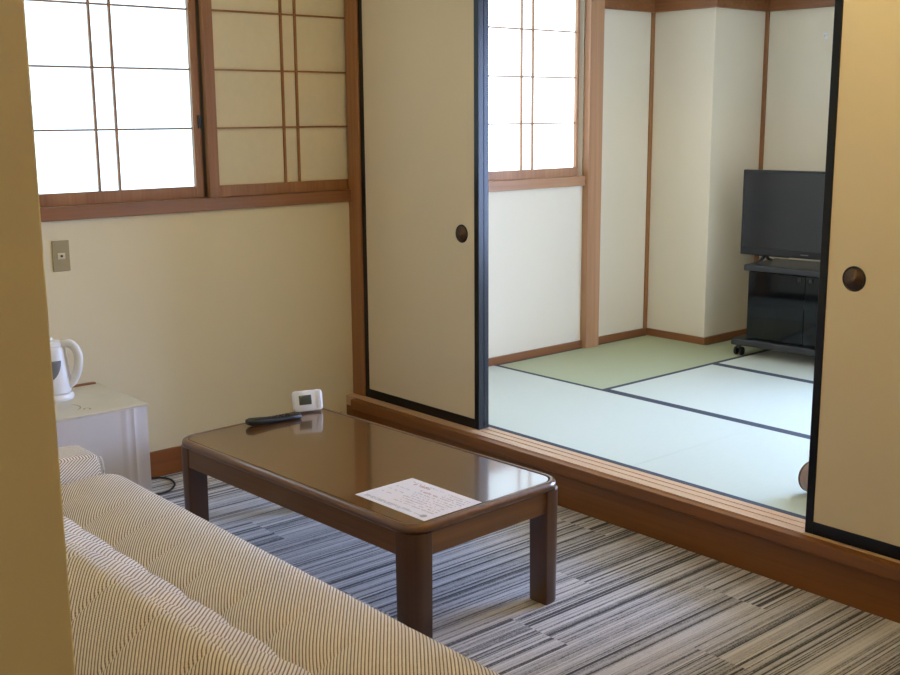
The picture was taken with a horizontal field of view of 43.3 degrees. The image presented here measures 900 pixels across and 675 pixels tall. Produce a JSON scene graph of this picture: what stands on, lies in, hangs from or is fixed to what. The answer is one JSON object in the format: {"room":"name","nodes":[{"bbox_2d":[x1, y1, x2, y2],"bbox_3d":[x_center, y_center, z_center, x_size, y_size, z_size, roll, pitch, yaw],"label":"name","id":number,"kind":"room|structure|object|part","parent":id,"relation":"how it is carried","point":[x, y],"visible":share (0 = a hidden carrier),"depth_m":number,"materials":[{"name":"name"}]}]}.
{"room":"traditional dwelling","nodes":[
{"label":"traditional dwelling","id":0,"kind":"room"},
{"bbox_2d":[0,0,74,674],"bbox_3d":[-1.572,-0.194,2.282,0.294,2.540,3.160,-10,15,-40],"label":"wall","id":1,"kind":"structure","parent":0,"point":[36,638],"depth_m":1.20,"materials":[{"name":"paint"}]},
{"bbox_2d":[41,0,650,451],"bbox_3d":[-0.921,-0.732,4.989,7.600,2.540,0.150,-10,15,-40],"label":"wall","id":2,"kind":"structure","parent":0,"point":[210,320],"depth_m":5.14,"materials":[{"name":"paint"}]},
{"bbox_2d":[51,240,70,271],"bbox_3d":[-1.519,-0.318,4.429,0.068,0.120,0.012,-10,15,-40],"label":"wall socket","id":3,"kind":"object","parent":2,"relation":"attached to","point":[60,249],"visible":1,"depth_m":4.43,"materials":[{"name":"beige plastic"}]},
{"bbox_2d":[40,0,350,221],"bbox_3d":[-1.139,-1.090,4.679,1.766,1.135,0.122,-10,15,-40],"label":"window","id":4,"kind":"structure","parent":2,"relation":"in","point":[135,208],"depth_m":4.78,"materials":[{"name":"brown wood"}]},
{"bbox_2d":[24,0,203,206],"bbox_3d":[-1.399,-1.056,4.468,0.897,1.048,0.034,-10,15,-40],"label":"screen","id":5,"kind":"object","parent":4,"relation":"attached to","point":[115,97],"visible":0.73,"depth_m":4.55,"materials":[{"name":"white paper"}]},
{"bbox_3d":[-1.151,-0.556,4.770,1.725,0.053,0.122,-10,15,-40],"label":"sill","id":6,"kind":"part","parent":4,"relation":"part of","materials":[{"name":"brown wood"}]},
{"bbox_3d":[-1.069,-1.123,4.787,0.100,1.052,0.013,-10,15,-40],"label":"meeting rail","id":7,"kind":"part","parent":4,"relation":"part of","materials":[{"name":"brown wood"}]},
{"bbox_2d":[198,0,348,197],"bbox_3d":[-0.750,-1.163,4.986,0.752,1.048,0.026,-10,15,-40],"label":"screen","id":8,"kind":"object","parent":4,"relation":"attached to","point":[274,71],"visible":0.91,"depth_m":4.99,"materials":[{"name":"beige paper"}]},
{"bbox_2d":[150,412,341,476],"bbox_3d":[-1.504,0.583,4.615,2.604,0.112,0.012,-10,15,-40],"label":"baseboard","id":9,"kind":"structure","parent":2,"relation":"attached to","point":[167,461],"depth_m":4.85,"materials":[{"name":"brown wood"}]},
{"bbox_2d":[489,19,584,191],"bbox_3d":[0.132,-1.312,5.762,1.535,1.135,0.122,-10,15,-40],"label":"window","id":10,"kind":"structure","parent":2,"relation":"in","point":[552,182],"depth_m":6.08,"materials":[{"name":"brown wood"}]},
{"bbox_2d":[489,0,579,180],"bbox_3d":[0.389,-1.362,5.961,0.826,1.048,0.026,-10,15,-40],"label":"screen","id":11,"kind":"object","parent":10,"relation":"attached to","point":[534,45],"visible":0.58,"depth_m":6.03,"materials":[{"name":"white paper"}]},
{"bbox_3d":[0.135,-0.781,5.867,1.535,0.053,0.122,-10,15,-40],"label":"sill","id":12,"kind":"part","parent":10,"relation":"part of","materials":[{"name":"brown wood"}]},
{"bbox_3d":[0.128,-1.339,5.761,1.535,1.082,0.112,-10,15,-40],"label":"frame","id":13,"kind":"part","parent":10,"relation":"part of","materials":[{"name":"brown wood"}]},
{"bbox_2d":[489,328,645,365],"bbox_3d":[0.392,0.100,6.200,2.120,0.042,0.014,-10,15,-40],"label":"baseboard","id":14,"kind":"structure","parent":2,"relation":"attached to","point":[522,355],"depth_m":6.37,"materials":[{"name":"brown wood"}]},
{"bbox_2d":[580,0,604,347],"bbox_3d":[0.795,-1.100,6.307,0.110,2.350,0.045,-10,15,-40],"label":"wooden post","id":15,"kind":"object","parent":2,"relation":"attached to","point":[594,9],"depth_m":6.32,"materials":[{"name":"brown wood"}]},
{"bbox_2d":[643,13,655,327],"bbox_3d":[1.176,-0.942,6.697,0.025,1.885,0.012,-10,15,-40],"label":"trim","id":16,"kind":"structure","parent":2,"relation":"attached to","point":[653,15],"depth_m":6.68,"materials":[{"name":"brown wood"}]},
{"bbox_2d":[151,471,899,674],"bbox_3d":[-0.319,1.177,2.108,4.300,0.100,5.750,-10,15,-40],"label":"floor","id":17,"kind":"structure","parent":0,"point":[627,602],"depth_m":3.56,"materials":[{"name":"carpet"}]},
{"bbox_2d":[55,382,151,491],"bbox_3d":[-1.402,0.473,4.177,0.440,0.496,0.435,-10,15,-40],"label":"mini fridge","id":18,"kind":"object","parent":17,"relation":"on","point":[111,424],"visible":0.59,"depth_m":4.07,"materials":[{"name":"white plastic"}]},
{"bbox_2d":[50,337,82,402],"bbox_3d":[-1.453,0.111,4.171,0.169,0.229,0.144,-8,14,-35],"label":"electric kettle","id":19,"kind":"object","parent":18,"relation":"on","point":[63,381],"visible":0.66,"depth_m":4.14,"materials":[{"name":"white plastic"}]},
{"bbox_3d":[-1.464,0.019,4.145,0.094,0.019,0.094,-1,11,-1],"label":"lid","id":20,"kind":"part","parent":19,"relation":"part of","materials":[{"name":"white plastic"}]},
{"bbox_3d":[-1.390,0.095,4.162,0.086,0.183,0.025,-1,11,-1],"label":"handle","id":21,"kind":"part","parent":19,"relation":"part of","materials":[{"name":"white plastic"}]},
{"bbox_2d":[151,477,175,494],"bbox_3d":[-1.269,0.623,4.665,0.300,0.008,0.226,-10,15,-40],"label":"power cord","id":22,"kind":"object","parent":17,"relation":"on","point":[170,479],"visible":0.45,"depth_m":4.73,"materials":[{"name":"black rubber"}]},
{"bbox_2d":[58,445,499,674],"bbox_3d":[-0.755,0.699,2.760,0.807,0.592,2.185,-10,15,-40],"label":"sofa","id":23,"kind":"object","parent":17,"relation":"on","point":[156,587],"visible":0.73,"depth_m":2.53,"materials":[{"name":"beige fabric"}]},
{"bbox_3d":[-1.406,0.510,3.521,0.629,0.241,0.150,-10,15,-40],"label":"armrest","id":24,"kind":"part","parent":23,"relation":"part of","materials":[{"name":"beige fabric"}]},
{"bbox_3d":[-0.840,0.626,2.564,0.445,0.373,2.025,-10,15,-40],"label":"backrest","id":25,"kind":"part","parent":23,"relation":"part of","materials":[{"name":"beige fabric"}]},
{"bbox_2d":[181,408,557,638],"bbox_3d":[-0.306,0.590,3.793,0.638,0.400,1.270,-11,15,-42],"label":"table","id":26,"kind":"object","parent":17,"relation":"on","point":[313,466],"visible":0.9,"depth_m":3.55,"materials":[{"name":"brown wood"}]},
{"bbox_3d":[-0.912,0.561,4.036,0.076,0.372,0.076,-11,15,-42],"label":"leg","id":27,"kind":"part","parent":26,"relation":"part of","materials":[{"name":"brown wood"}]},
{"bbox_2d":[245,412,301,426],"bbox_3d":[-0.650,0.299,4.179,0.216,0.031,0.045,-8,14,-35],"label":"remote control","id":28,"kind":"object","parent":26,"relation":"on","point":[256,421],"visible":1,"depth_m":4.16,"materials":[{"name":"black plastic"}]},
{"bbox_2d":[292,389,322,411],"bbox_3d":[-0.544,0.242,4.326,0.112,0.084,0.045,-5,12,-23],"label":"digital clock","id":29,"kind":"object","parent":26,"relation":"on","point":[307,400],"visible":1,"depth_m":4.31,"materials":[{"name":"white plastic"}]},
{"bbox_3d":[-0.504,0.236,4.328,0.017,0.065,0.018,-5,12,-22],"label":"panel","id":30,"kind":"part","parent":29,"relation":"part of","materials":[{"name":"white plastic"}]},
{"bbox_3d":[-0.100,0.722,3.187,0.076,0.372,0.076,-11,15,-42],"label":"leg","id":31,"kind":"part","parent":26,"relation":"part of","materials":[{"name":"brown wood"}]},
{"bbox_2d":[355,478,481,520],"bbox_3d":[-0.095,0.475,3.345,0.224,0.001,0.312,-10,15,-41],"label":"printed sheet","id":32,"kind":"object","parent":26,"relation":"on","point":[418,499],"visible":1,"depth_m":3.34,"materials":[{"name":"white paper"}]},
{"bbox_2d":[364,482,469,514],"bbox_3d":[-0.095,0.475,3.342,0.192,0.001,0.274,-10,15,-41],"label":"print","id":33,"kind":"object","parent":32,"relation":"on","point":[409,498],"depth_m":3.34,"materials":[{"name":"grey paper"}]},
{"bbox_3d":[0.301,0.647,3.556,0.076,0.372,0.076,-11,15,-42],"label":"leg","id":34,"kind":"part","parent":26,"relation":"part of","materials":[{"name":"brown wood"}]},
{"bbox_2d":[647,7,765,336],"bbox_3d":[1.504,-1.148,6.666,0.486,2.405,0.430,-10,15,-40],"label":"wall pillar","id":35,"kind":"structure","parent":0,"point":[708,62],"depth_m":6.52,"materials":[{"name":"paint"}]},
{"bbox_2d":[646,328,745,344],"bbox_3d":[1.510,-0.038,6.865,0.486,0.042,0.430,-10,15,-40],"label":"baseboard","id":36,"kind":"structure","parent":35,"relation":"attached to","point":[649,331],"depth_m":6.69,"materials":[{"name":"brown wood"}]},
{"bbox_2d":[759,6,834,261],"bbox_3d":[2.276,-1.075,6.271,0.150,2.405,1.190,-10,15,-40],"label":"wall","id":37,"kind":"structure","parent":0,"point":[799,53],"depth_m":6.44,"materials":[{"name":"paint"}]},
{"bbox_2d":[754,12,769,261],"bbox_3d":[1.832,-0.946,6.690,0.014,1.885,0.022,-10,15,-40],"label":"trim","id":38,"kind":"structure","parent":37,"relation":"attached to","point":[767,15],"depth_m":6.59,"materials":[{"name":"brown wood"}]},
{"bbox_3d":[1.940,0.484,5.225,3.300,0.245,3.900,-10,15,-40],"label":"floor","id":39,"kind":"structure","parent":0,"visible":0},
{"bbox_2d":[489,365,758,466],"bbox_3d":[0.460,0.346,5.200,0.868,0.056,1.654,-10,15,-40],"label":"mat","id":40,"kind":"object","parent":39,"relation":"on","point":[624,430],"visible":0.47,"depth_m":4.96,"materials":[{"name":"fabric"}]},
{"bbox_2d":[498,335,753,389],"bbox_3d":[0.974,0.144,6.204,1.249,0.056,0.784,-10,15,-40],"label":"mat","id":41,"kind":"object","parent":39,"relation":"on","point":[619,363],"visible":0.6,"depth_m":6.14,"materials":[{"name":"fabric"}]},
{"bbox_2d":[608,364,812,436],"bbox_3d":[1.659,0.347,5.149,0.874,0.056,1.734,-10,15,-40],"label":"mat","id":42,"kind":"object","parent":39,"relation":"on","point":[776,402],"visible":0.55,"depth_m":5.40,"materials":[{"name":"fabric"}]},
{"bbox_2d":[628,426,809,518],"bbox_3d":[1.546,0.580,3.974,0.868,0.056,1.654,-10,15,-40],"label":"mat","id":43,"kind":"object","parent":39,"relation":"on","point":[761,466],"visible":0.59,"depth_m":4.29,"materials":[{"name":"wicker"}]},
{"bbox_2d":[798,461,808,491],"bbox_3d":[1.353,0.527,3.797,0.120,0.120,0.462,-5,12,-21],"label":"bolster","id":44,"kind":"object","parent":43,"relation":"on","point":[803,473],"visible":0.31,"depth_m":3.96,"materials":[{"name":"brown fabric"}]},
{"bbox_2d":[707,339,769,353],"bbox_3d":[1.770,0.060,6.603,0.485,0.056,0.354,-10,15,-40],"label":"mat","id":45,"kind":"object","parent":39,"relation":"on","point":[726,344],"visible":0.25,"depth_m":6.49,"materials":[{"name":"wicker"}]},
{"bbox_2d":[716,350,814,381],"bbox_3d":[2.019,0.169,6.041,0.860,0.056,0.834,-10,15,-40],"label":"mat","id":46,"kind":"object","parent":39,"relation":"on","point":[779,363],"visible":0.16,"depth_m":6.04,"materials":[{"name":"wicker"}]},
{"bbox_2d":[731,258,819,355],"bbox_3d":[1.979,-0.130,6.105,0.800,0.508,0.400,10,15,42],"label":"cart","id":47,"kind":"object","parent":46,"relation":"on","point":[782,306],"visible":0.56,"depth_m":6.07,"materials":[{"name":"laminate"}]},
{"bbox_3d":[1.980,0.041,6.138,0.800,0.036,0.400,10,15,42],"label":"board","id":48,"kind":"part","parent":47,"relation":"part of","materials":[{"name":"laminate"}]},
{"bbox_3d":[1.748,-0.159,6.093,0.326,0.366,0.006,10,15,42],"label":"glass door","id":49,"kind":"part","parent":47,"relation":"part of","materials":[{"name":"black glass"}]},
{"bbox_2d":[740,169,824,263],"bbox_3d":[1.916,-0.634,6.047,0.745,0.504,0.188,9,15,40],"label":"television","id":50,"kind":"object","parent":47,"relation":"on","point":[782,210],"visible":0.53,"depth_m":6.10,"materials":[{"name":"black plastic"}]},
{"bbox_3d":[2.090,-0.185,6.215,0.624,0.377,0.015,10,15,42],"label":"panel","id":51,"kind":"part","parent":47,"relation":"part of","materials":[{"name":"black plastic"}]},
{"bbox_3d":[1.990,-0.117,5.872,0.326,0.366,0.006,10,15,42],"label":"glass door","id":52,"kind":"part","parent":47,"relation":"part of","materials":[{"name":"black glass"}]},
{"bbox_3d":[1.374,-0.396,3.206,0.080,2.540,5.600,-10,15,-40],"label":"wall","id":53,"kind":"structure","parent":0,"visible":0},
{"bbox_2d":[344,0,365,395],"bbox_3d":[-0.418,-0.882,5.243,0.075,2.350,0.090,-10,15,-40],"label":"trim","id":54,"kind":"structure","parent":53,"relation":"attached to","point":[350,6],"depth_m":5.26,"materials":[{"name":"brown wood"}]},
{"bbox_2d":[357,0,483,429],"bbox_3d":[-0.135,-0.621,4.941,0.030,1.950,0.800,-10,15,-40],"label":"door","id":55,"kind":"structure","parent":53,"relation":"in","point":[421,61],"depth_m":4.91,"materials":[{"name":"paper"}]},
{"bbox_3d":[0.048,-0.435,4.745,0.001,0.066,0.066,-10,15,-40],"label":"dish","id":56,"kind":"part","parent":55,"relation":"part of","materials":[{"name":"brown metal"}]},
{"bbox_3d":[0.049,-0.435,4.746,0.007,0.077,0.077,-10,15,-40],"label":"handle","id":57,"kind":"part","parent":55,"relation":"part of","materials":[{"name":"brown metal"}]},
{"bbox_2d":[483,0,488,427],"bbox_3d":[-0.112,-0.625,4.962,0.028,1.950,0.798,-10,15,-40],"label":"door","id":58,"kind":"structure","parent":53,"relation":"in","point":[485,2],"depth_m":4.67,"materials":[{"name":"wood"}]},
{"bbox_2d":[346,393,899,563],"bbox_3d":[1.383,0.688,3.421,0.115,0.050,5.600,-10,15,-40],"label":"trim","id":59,"kind":"structure","parent":53,"relation":"attached to","point":[759,513],"depth_m":4.18,"materials":[{"name":"brown wood"}]},
{"bbox_2d":[347,404,899,622],"bbox_3d":[1.346,0.786,3.407,0.015,0.142,5.600,-10,15,-40],"label":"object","id":60,"kind":"structure","parent":53,"relation":"attached to","point":[876,595],"depth_m":3.86,"materials":[{"name":"brown wood"}]},
{"bbox_2d":[351,398,899,581],"bbox_3d":[1.353,0.704,3.342,0.035,0.045,5.518,-10,15,-40],"label":"door track","id":61,"kind":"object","parent":53,"relation":"attached to","point":[833,552],"depth_m":4.02,"materials":[{"name":"brown wood"}]},
{"bbox_2d":[805,0,899,559],"bbox_3d":[1.426,-0.274,3.128,0.030,1.950,0.871,-10,15,-40],"label":"door","id":62,"kind":"structure","parent":53,"relation":"in","point":[853,486],"depth_m":3.38,"materials":[{"name":"paper"}]},
{"bbox_3d":[1.208,-0.175,3.387,0.007,0.077,0.077,-10,15,-40],"label":"handle","id":63,"kind":"part","parent":62,"relation":"part of","materials":[{"name":"brown metal"}]},
{"bbox_3d":[1.207,-0.175,3.386,0.001,0.066,0.066,-10,15,-40],"label":"dish","id":64,"kind":"part","parent":62,"relation":"part of","materials":[{"name":"brown metal"}]},
{"bbox_3d":[3.182,-0.808,4.884,0.636,2.405,2.130,-10,15,-40],"label":"wall","id":65,"kind":"structure","parent":0,"visible":0},
{"bbox_2d":[605,0,834,12],"bbox_3d":[2.377,-1.663,5.168,0.961,0.105,3.650,-10,15,-40],"label":"trim","id":66,"kind":"structure","parent":65,"relation":"attached to","point":[652,6],"depth_m":6.34,"materials":[{"name":"brown wood"}]}
]}

